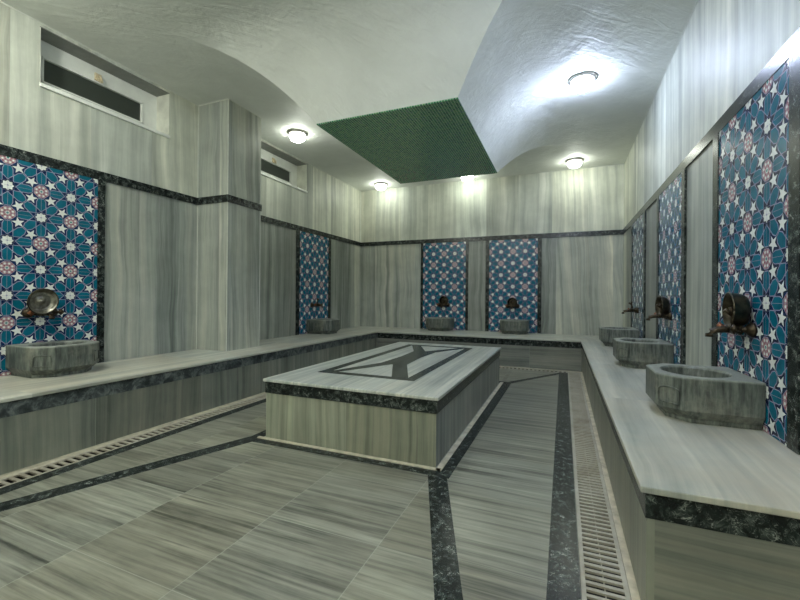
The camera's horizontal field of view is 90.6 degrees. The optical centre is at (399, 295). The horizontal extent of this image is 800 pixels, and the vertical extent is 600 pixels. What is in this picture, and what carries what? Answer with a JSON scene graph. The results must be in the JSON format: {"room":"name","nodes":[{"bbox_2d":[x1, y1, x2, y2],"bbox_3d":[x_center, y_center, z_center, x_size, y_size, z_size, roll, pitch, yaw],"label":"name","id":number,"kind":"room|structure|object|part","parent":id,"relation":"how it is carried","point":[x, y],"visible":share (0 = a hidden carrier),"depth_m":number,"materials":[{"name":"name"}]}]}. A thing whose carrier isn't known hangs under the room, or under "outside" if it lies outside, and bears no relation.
{"room":"spa","nodes":[
{"label":"spa","id":0,"kind":"room"},
{"bbox_2d":[0,3,360,361],"bbox_3d":[-2.946,-0.653,4.210,0.350,3.970,10.730,0,0,22],"label":"wall","id":1,"kind":"structure","parent":0,"point":[151,239],"depth_m":4.37,"materials":[{"name":"stone"}]},
{"bbox_2d":[0,155,105,375],"bbox_3d":[-3.085,-0.237,3.396,0.018,1.765,1.020,0,0,22],"label":"tiled panel","id":2,"kind":"object","parent":1,"relation":"attached to","point":[52,221],"visible":0.79,"depth_m":3.45,"materials":[{"name":"blue tile"}]},
{"bbox_2d":[22,308,64,318],"bbox_3d":[-2.998,0.110,3.358,0.189,0.172,0.262,0,0,22],"label":"tap","id":3,"kind":"object","parent":2,"relation":"attached to","point":[26,312],"visible":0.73,"depth_m":3.32,"materials":[{"name":"gold metal"}]},
{"bbox_2d":[27,288,58,314],"bbox_3d":[-2.970,0.048,3.284,0.075,0.218,0.219,0,0,25],"label":"metal bowl","id":4,"kind":"object","parent":3,"relation":"hanging from","point":[42,301],"visible":1,"depth_m":3.30,"materials":[{"name":"silver metal"}]},
{"bbox_3d":[-2.971,0.162,3.347,0.130,0.068,0.044,0,0,22],"label":"spout","id":5,"kind":"part","parent":3,"relation":"part of","materials":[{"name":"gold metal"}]},
{"bbox_2d":[39,26,169,138],"bbox_3d":[-2.998,-2.050,4.006,0.348,0.516,1.210,0,0,22],"label":"window","id":6,"kind":"structure","parent":1,"relation":"in","point":[66,69],"depth_m":3.98,"materials":[{"name":"white plastic"}]},
{"bbox_3d":[-3.081,-2.042,4.008,0.008,0.234,0.928,0,0,22],"label":"pane","id":7,"kind":"part","parent":6,"relation":"part of","materials":[{"name":"clear glass"}]},
{"bbox_3d":[-3.001,-1.806,4.005,0.348,0.030,1.210,0,0,22],"label":"sill","id":8,"kind":"part","parent":6,"relation":"part of","materials":[{"name":"white stone"}]},
{"bbox_2d":[261,141,307,192],"bbox_3d":[-1.999,-2.050,6.428,0.348,0.501,1.190,0,0,22],"label":"window","id":9,"kind":"structure","parent":1,"relation":"in","point":[277,165],"depth_m":6.60,"materials":[{"name":"white plastic"}]},
{"bbox_3d":[-2.082,-2.042,6.431,0.008,0.219,0.908,0,0,22],"label":"pane","id":10,"kind":"part","parent":9,"relation":"part of","materials":[{"name":"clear glass"}]},
{"bbox_3d":[-2.064,-2.061,6.455,0.058,0.464,1.174,0,0,22],"label":"frame","id":11,"kind":"part","parent":9,"relation":"part of","materials":[{"name":"white plastic"}]},
{"bbox_3d":[-2.001,-1.814,6.428,0.348,0.030,1.190,0,0,22],"label":"sill","id":12,"kind":"part","parent":9,"relation":"part of","materials":[{"name":"white stone"}]},
{"bbox_2d":[295,230,330,334],"bbox_3d":[-1.542,-0.217,7.138,0.018,1.765,1.060,0,0,22],"label":"tiled panel","id":13,"kind":"object","parent":1,"relation":"attached to","point":[313,252],"visible":0.88,"depth_m":7.05,"materials":[{"name":"blue tile"}]},
{"bbox_2d":[310,298,323,307],"bbox_3d":[-1.455,0.129,7.101,0.189,0.172,0.262,0,0,22],"label":"tap","id":14,"kind":"object","parent":13,"relation":"attached to","point":[317,304],"visible":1,"depth_m":7.07,"materials":[{"name":"gold metal"}]},
{"bbox_2d":[0,0,698,350],"bbox_3d":[-0.486,-0.828,3.007,5.112,2.991,10.380,0,0,22],"label":"trim","id":15,"kind":"structure","parent":1,"relation":"attached to","point":[228,99],"depth_m":4.70,"materials":[{"name":"tile"}]},
{"bbox_2d":[0,27,799,245],"bbox_3d":[-0.484,-1.141,3.007,5.112,0.085,10.380,0,0,22],"label":"trim","id":16,"kind":"structure","parent":1,"relation":"attached to","point":[793,42],"depth_m":3.94,"materials":[{"name":"black stone"}]},
{"bbox_2d":[197,100,260,350],"bbox_3d":[-2.167,-0.846,5.023,0.506,3.007,0.545,0,0,22],"label":"wall pier","id":17,"kind":"object","parent":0,"point":[244,126],"visible":0.96,"depth_m":4.81,"materials":[{"name":"stone"}]},
{"bbox_2d":[0,366,639,599],"bbox_3d":[-0.504,1.306,3.003,5.312,0.310,10.580,0,0,22],"label":"floor","id":18,"kind":"structure","parent":0,"point":[251,520],"depth_m":2.01,"materials":[{"name":"stone"}]},
{"bbox_2d":[0,436,258,511],"bbox_3d":[-1.879,1.147,2.414,0.124,0.022,2.130,0,0,43],"label":"trim","id":19,"kind":"structure","parent":18,"relation":"on","point":[32,498],"depth_m":2.49,"materials":[{"name":"black stone"}]},
{"bbox_2d":[0,394,265,487],"bbox_3d":[-2.110,1.142,3.109,0.141,0.010,9.250,0,0,22],"label":"drain grate","id":20,"kind":"object","parent":18,"relation":"on","point":[261,397],"visible":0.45,"depth_m":3.02,"materials":[{"name":"plastic"}]},
{"bbox_2d":[0,399,265,494],"bbox_3d":[-2.031,1.147,2.971,0.095,0.022,9.155,0,0,22],"label":"trim","id":21,"kind":"structure","parent":18,"relation":"on","point":[41,477],"depth_m":2.86,"materials":[{"name":"beige stone"}]},
{"bbox_2d":[0,326,393,474],"bbox_3d":[-2.443,0.894,3.810,0.905,0.483,10.369,0,0,22],"label":"bench","id":22,"kind":"object","parent":18,"relation":"on","point":[42,419],"visible":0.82,"depth_m":3.35,"materials":[{"name":"grey stone"}]},
{"bbox_2d":[5,339,98,377],"bbox_3d":[-2.869,0.524,3.325,0.451,0.248,0.496,0,0,22],"label":"stone basin","id":23,"kind":"object","parent":22,"relation":"on","point":[74,356],"visible":1,"depth_m":3.16,"materials":[{"name":"grey stone"}]},
{"bbox_3d":[-2.784,0.509,3.079,0.120,0.095,0.008,1,0,-23],"label":"carved moulding","id":24,"kind":"part","parent":23,"relation":"part of","materials":[{"name":"grey stone"}]},
{"bbox_2d":[306,318,339,333],"bbox_3d":[-1.333,0.543,7.048,0.451,0.248,0.496,0,0,22],"label":"stone basin","id":25,"kind":"object","parent":22,"relation":"on","point":[321,325],"visible":1,"depth_m":6.86,"materials":[{"name":"grey stone"}]},
{"bbox_2d":[253,430,265,436],"bbox_3d":[-0.603,1.162,4.567,0.098,0.022,2.925,0,0,22],"label":"trim","id":26,"kind":"structure","parent":18,"relation":"on","point":[263,433],"depth_m":3.26,"materials":[{"name":"black stone"}]},
{"bbox_2d":[252,436,452,478],"bbox_3d":[-0.449,1.160,2.867,1.680,0.022,0.100,0,0,22],"label":"trim","id":27,"kind":"structure","parent":18,"relation":"on","point":[446,474],"depth_m":2.78,"materials":[{"name":"black stone"}]},
{"bbox_2d":[257,382,502,471],"bbox_3d":[0.119,1.159,4.250,1.535,0.018,2.940,0,0,22],"label":"trim","id":28,"kind":"structure","parent":18,"relation":"on","point":[450,453],"depth_m":2.96,"materials":[{"name":"grey stone"}]},
{"bbox_2d":[263,342,500,467],"bbox_3d":[0.123,0.919,4.256,1.478,0.478,2.896,0,0,22],"label":"platform","id":29,"kind":"object","parent":18,"relation":"on","point":[409,402],"visible":0.98,"depth_m":3.06,"materials":[{"name":"grey stone"}]},
{"bbox_2d":[428,475,462,599],"bbox_3d":[0.180,1.163,1.270,0.120,0.022,2.566,0,0,3],"label":"trim","id":30,"kind":"structure","parent":18,"relation":"on","point":[446,574],"depth_m":1.83,"materials":[{"name":"black stone"}]},
{"bbox_2d":[442,383,510,471],"bbox_3d":[0.866,1.173,3.961,0.133,0.022,2.925,0,0,22],"label":"trim","id":31,"kind":"structure","parent":18,"relation":"on","point":[467,441],"depth_m":3.38,"materials":[{"name":"black stone"}]},
{"bbox_2d":[377,328,580,371],"bbox_3d":[1.380,0.933,7.288,3.510,0.483,1.022,0,0,22],"label":"bench","id":32,"kind":"object","parent":18,"relation":"on","point":[529,350],"visible":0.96,"depth_m":6.59,"materials":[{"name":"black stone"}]},
{"bbox_2d":[426,317,453,330],"bbox_3d":[0.778,0.562,7.831,0.496,0.248,0.451,0,0,22],"label":"stone basin","id":33,"kind":"object","parent":32,"relation":"on","point":[432,323],"visible":0.99,"depth_m":7.64,"materials":[{"name":"grey stone"}]},
{"bbox_2d":[500,319,528,334],"bbox_3d":[2.105,0.573,7.284,0.496,0.248,0.451,0,0,22],"label":"stone basin","id":34,"kind":"object","parent":32,"relation":"on","point":[507,326],"visible":1,"depth_m":7.09,"materials":[{"name":"grey stone"}]},
{"bbox_2d":[504,373,558,383],"bbox_3d":[1.946,1.185,5.671,1.296,0.022,0.081,1,0,-36],"label":"trim","id":35,"kind":"structure","parent":18,"relation":"on","point":[515,381],"depth_m":5.61,"materials":[{"name":"black stone"}]},
{"bbox_2d":[499,366,567,372],"bbox_3d":[1.146,1.175,6.701,3.128,0.010,0.145,0,0,22],"label":"drain grate","id":36,"kind":"object","parent":18,"relation":"on","point":[499,366],"visible":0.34,"depth_m":6.31,"materials":[{"name":"plastic"}]},
{"bbox_2d":[546,372,580,599],"bbox_3d":[0.753,1.168,1.823,0.122,0.022,9.155,0,0,22],"label":"trim","id":37,"kind":"structure","parent":18,"relation":"on","point":[563,579],"depth_m":2.06,"materials":[{"name":"black stone"}]},
{"bbox_2d":[568,372,630,599],"bbox_3d":[0.930,1.165,1.855,0.174,0.010,9.250,0,0,22],"label":"drain grate","id":38,"kind":"object","parent":18,"relation":"on","point":[586,459],"visible":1,"depth_m":2.14,"materials":[{"name":"plastic"}]},
{"bbox_2d":[579,335,799,599],"bbox_3d":[2.346,0.935,4.116,0.694,0.483,6.149,0,0,22],"label":"bench","id":39,"kind":"object","parent":18,"relation":"on","point":[706,512],"visible":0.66,"depth_m":1.42,"materials":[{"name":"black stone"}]},
{"bbox_2d":[599,327,639,346],"bbox_3d":[3.060,0.578,5.561,0.451,0.248,0.496,0,0,22],"label":"stone basin","id":40,"kind":"object","parent":39,"relation":"on","point":[606,334],"visible":0.77,"depth_m":5.37,"materials":[{"name":"grey stone"}]},
{"bbox_2d":[613,338,673,368],"bbox_3d":[2.393,0.569,3.943,0.451,0.248,0.496,0,0,22],"label":"stone basin","id":41,"kind":"object","parent":39,"relation":"on","point":[639,353],"visible":0.96,"depth_m":3.74,"materials":[{"name":"grey stone"}]},
{"bbox_2d":[646,363,765,430],"bbox_3d":[1.712,0.561,2.293,0.451,0.248,0.496,0,0,22],"label":"stone basin","id":42,"kind":"object","parent":39,"relation":"on","point":[707,395],"visible":1,"depth_m":2.09,"materials":[{"name":"grey stone"}]},
{"bbox_3d":[1.478,0.544,2.178,0.008,0.095,0.120,1,0,-23],"label":"carved moulding","id":43,"kind":"part","parent":42,"relation":"part of","materials":[{"name":"grey stone"}]},
{"bbox_2d":[0,0,696,190],"bbox_3d":[-0.476,-2.034,3.009,5.312,0.570,10.580,0,0,22],"label":"ceiling","id":44,"kind":"structure","parent":0,"point":[292,64],"depth_m":3.61,"materials":[{"name":"paint"}]},
{"bbox_2d":[288,129,306,142],"bbox_3d":[-1.462,-2.258,5.645,0.276,0.128,0.276,0,0,22],"label":"ceiling lamp","id":45,"kind":"object","parent":44,"relation":"attached to","point":[296,135],"visible":1,"depth_m":5.57,"materials":[{"name":"glass"}]},
{"bbox_2d":[374,182,387,189],"bbox_3d":[-0.395,-2.245,8.179,0.276,0.128,0.276,0,0,22],"label":"ceiling lamp","id":46,"kind":"object","parent":44,"relation":"attached to","point":[379,185],"visible":1,"depth_m":8.09,"materials":[{"name":"glass"}]},
{"bbox_3d":[-0.395,-2.230,8.179,0.224,0.098,0.224,0,0,22],"label":"lamp globe","id":47,"kind":"part","parent":46,"relation":"part of","materials":[{"name":"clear glass"}]},
{"bbox_2d":[317,97,496,183],"bbox_3d":[0.257,-1.734,4.787,1.466,0.012,2.246,0,0,22],"label":"ceiling panel","id":48,"kind":"object","parent":44,"relation":"attached to","point":[436,140],"depth_m":4.43,"materials":[{"name":"green glass"}]},
{"bbox_2d":[461,176,473,181],"bbox_3d":[1.277,-2.232,7.511,0.276,0.128,0.276,0,0,22],"label":"ceiling lamp","id":49,"kind":"object","parent":44,"relation":"attached to","point":[468,178],"visible":0.56,"depth_m":7.45,"materials":[{"name":"glass"}]},
{"bbox_2d":[566,157,583,167],"bbox_3d":[2.943,-2.220,6.673,0.276,0.128,0.276,0,0,22],"label":"ceiling lamp","id":50,"kind":"object","parent":44,"relation":"attached to","point":[572,162],"visible":1,"depth_m":6.60,"materials":[{"name":"glass"}]},
{"bbox_3d":[2.943,-2.204,6.673,0.224,0.098,0.224,0,0,22],"label":"lamp globe","id":51,"kind":"part","parent":50,"relation":"part of","materials":[{"name":"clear glass"}]},
{"bbox_2d":[568,72,596,92],"bbox_3d":[1.932,-2.232,4.191,0.276,0.128,0.276,0,0,22],"label":"ceiling lamp","id":52,"kind":"object","parent":44,"relation":"attached to","point":[582,82],"visible":1,"depth_m":4.12,"materials":[{"name":"glass"}]},
{"bbox_3d":[1.932,-2.217,4.191,0.224,0.098,0.224,0,0,22],"label":"lamp globe","id":53,"kind":"part","parent":52,"relation":"part of","materials":[{"name":"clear glass"}]},
{"bbox_2d":[360,164,623,335],"bbox_3d":[1.558,-0.608,7.966,5.812,3.970,0.350,0,0,22],"label":"wall","id":54,"kind":"structure","parent":0,"point":[582,291],"depth_m":7.55,"materials":[{"name":"stone"}]},
{"bbox_2d":[420,242,468,330],"bbox_3d":[0.891,-0.195,8.039,1.000,1.765,0.018,0,0,22],"label":"tiled panel","id":55,"kind":"object","parent":54,"relation":"attached to","point":[444,266],"visible":0.95,"depth_m":8.02,"materials":[{"name":"blue tile"}]},
{"bbox_2d":[436,299,449,307],"bbox_3d":[0.852,0.150,7.949,0.262,0.172,0.189,0,0,22],"label":"tap","id":56,"kind":"object","parent":55,"relation":"attached to","point":[437,304],"visible":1,"depth_m":7.97,"materials":[{"name":"gold metal"}]},
{"bbox_2d":[439,296,447,304],"bbox_3d":[0.888,0.097,7.983,0.185,0.185,0.084,0,0,23],"label":"metal bowl","id":57,"kind":"object","parent":56,"relation":"on","point":[445,299],"visible":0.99,"depth_m":8.00,"materials":[{"name":"brown metal"}]},
{"bbox_2d":[485,238,541,333],"bbox_3d":[2.144,-0.186,7.522,1.030,1.765,0.018,0,0,22],"label":"tiled panel","id":58,"kind":"object","parent":54,"relation":"attached to","point":[513,267],"visible":0.91,"depth_m":7.52,"materials":[{"name":"blue tile"}]},
{"bbox_2d":[505,300,518,308],"bbox_3d":[2.104,0.159,7.432,0.262,0.172,0.189,0,0,22],"label":"tap","id":59,"kind":"object","parent":58,"relation":"attached to","point":[506,305],"visible":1,"depth_m":7.45,"materials":[{"name":"gold metal"}]},
{"bbox_2d":[507,298,516,304],"bbox_3d":[2.124,0.129,7.479,0.185,0.185,0.074,0,0,23],"label":"metal bowl","id":60,"kind":"object","parent":59,"relation":"on","point":[509,302],"visible":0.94,"depth_m":7.49,"materials":[{"name":"brown metal"}]},
{"bbox_2d":[623,0,799,365],"bbox_3d":[2.037,-0.615,1.965,0.350,3.970,10.380,0,0,22],"label":"wall","id":61,"kind":"structure","parent":0,"point":[724,45],"depth_m":3.06,"materials":[{"name":"stone"}]},
{"bbox_2d":[630,211,645,337],"bbox_3d":[3.270,-0.180,5.446,0.018,1.765,1.070,0,0,22],"label":"tiled panel","id":62,"kind":"object","parent":61,"relation":"attached to","point":[638,228],"visible":0.84,"depth_m":5.33,"materials":[{"name":"blue tile"}]},
{"bbox_2d":[622,302,638,313],"bbox_3d":[3.177,0.165,5.482,0.189,0.172,0.262,0,0,22],"label":"tap","id":63,"kind":"object","parent":62,"relation":"attached to","point":[636,310],"visible":1,"depth_m":5.46,"materials":[{"name":"gold metal"}]},
{"bbox_2d":[656,168,686,364],"bbox_3d":[2.599,-0.188,3.818,0.018,1.765,1.070,0,0,22],"label":"tiled panel","id":64,"kind":"object","parent":61,"relation":"attached to","point":[672,203],"visible":0.83,"depth_m":3.65,"materials":[{"name":"blue tile"}]},
{"bbox_2d":[646,303,671,319],"bbox_3d":[2.506,0.157,3.855,0.189,0.172,0.262,0,0,22],"label":"tap","id":65,"kind":"object","parent":64,"relation":"attached to","point":[659,315],"visible":0.93,"depth_m":3.83,"materials":[{"name":"gold metal"}]},
{"bbox_3d":[2.478,0.208,3.866,0.130,0.068,0.044,0,0,22],"label":"spout","id":66,"kind":"part","parent":65,"relation":"part of","materials":[{"name":"gold metal"}]},
{"bbox_3d":[2.521,0.132,3.849,0.058,0.122,0.060,0,0,22],"label":"diverter stem","id":67,"kind":"part","parent":65,"relation":"part of","materials":[{"name":"gold metal"}]},
{"bbox_2d":[655,296,669,313],"bbox_3d":[2.549,0.103,3.833,0.078,0.209,0.209,0,0,17],"label":"metal bowl","id":68,"kind":"object","parent":65,"relation":"on","point":[660,299],"visible":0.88,"depth_m":3.77,"materials":[{"name":"brown metal"}]},
{"bbox_2d":[711,46,799,454],"bbox_3d":[1.929,-0.197,2.196,0.018,1.765,1.080,0,0,22],"label":"tiled panel","id":69,"kind":"object","parent":61,"relation":"attached to","point":[756,200],"visible":0.82,"depth_m":2.00,"materials":[{"name":"blue tile"}]},
{"bbox_2d":[705,307,756,337],"bbox_3d":[1.837,0.148,2.233,0.189,0.172,0.262,0,0,22],"label":"tap","id":70,"kind":"object","parent":69,"relation":"attached to","point":[750,329],"visible":0.96,"depth_m":2.21,"materials":[{"name":"gold metal"}]},
{"bbox_3d":[1.809,0.200,2.244,0.130,0.068,0.044,0,0,22],"label":"spout","id":71,"kind":"part","parent":70,"relation":"part of","materials":[{"name":"gold metal"}]},
{"bbox_3d":[1.852,0.123,2.227,0.058,0.122,0.060,0,0,22],"label":"diverter stem","id":72,"kind":"part","parent":70,"relation":"part of","materials":[{"name":"gold metal"}]},
{"bbox_2d":[722,292,750,328],"bbox_3d":[1.867,0.081,2.191,0.086,0.205,0.205,0,0,25],"label":"metal bowl","id":73,"kind":"object","parent":70,"relation":"on","point":[740,303],"visible":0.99,"depth_m":2.13,"materials":[{"name":"brown metal"}]}
]}

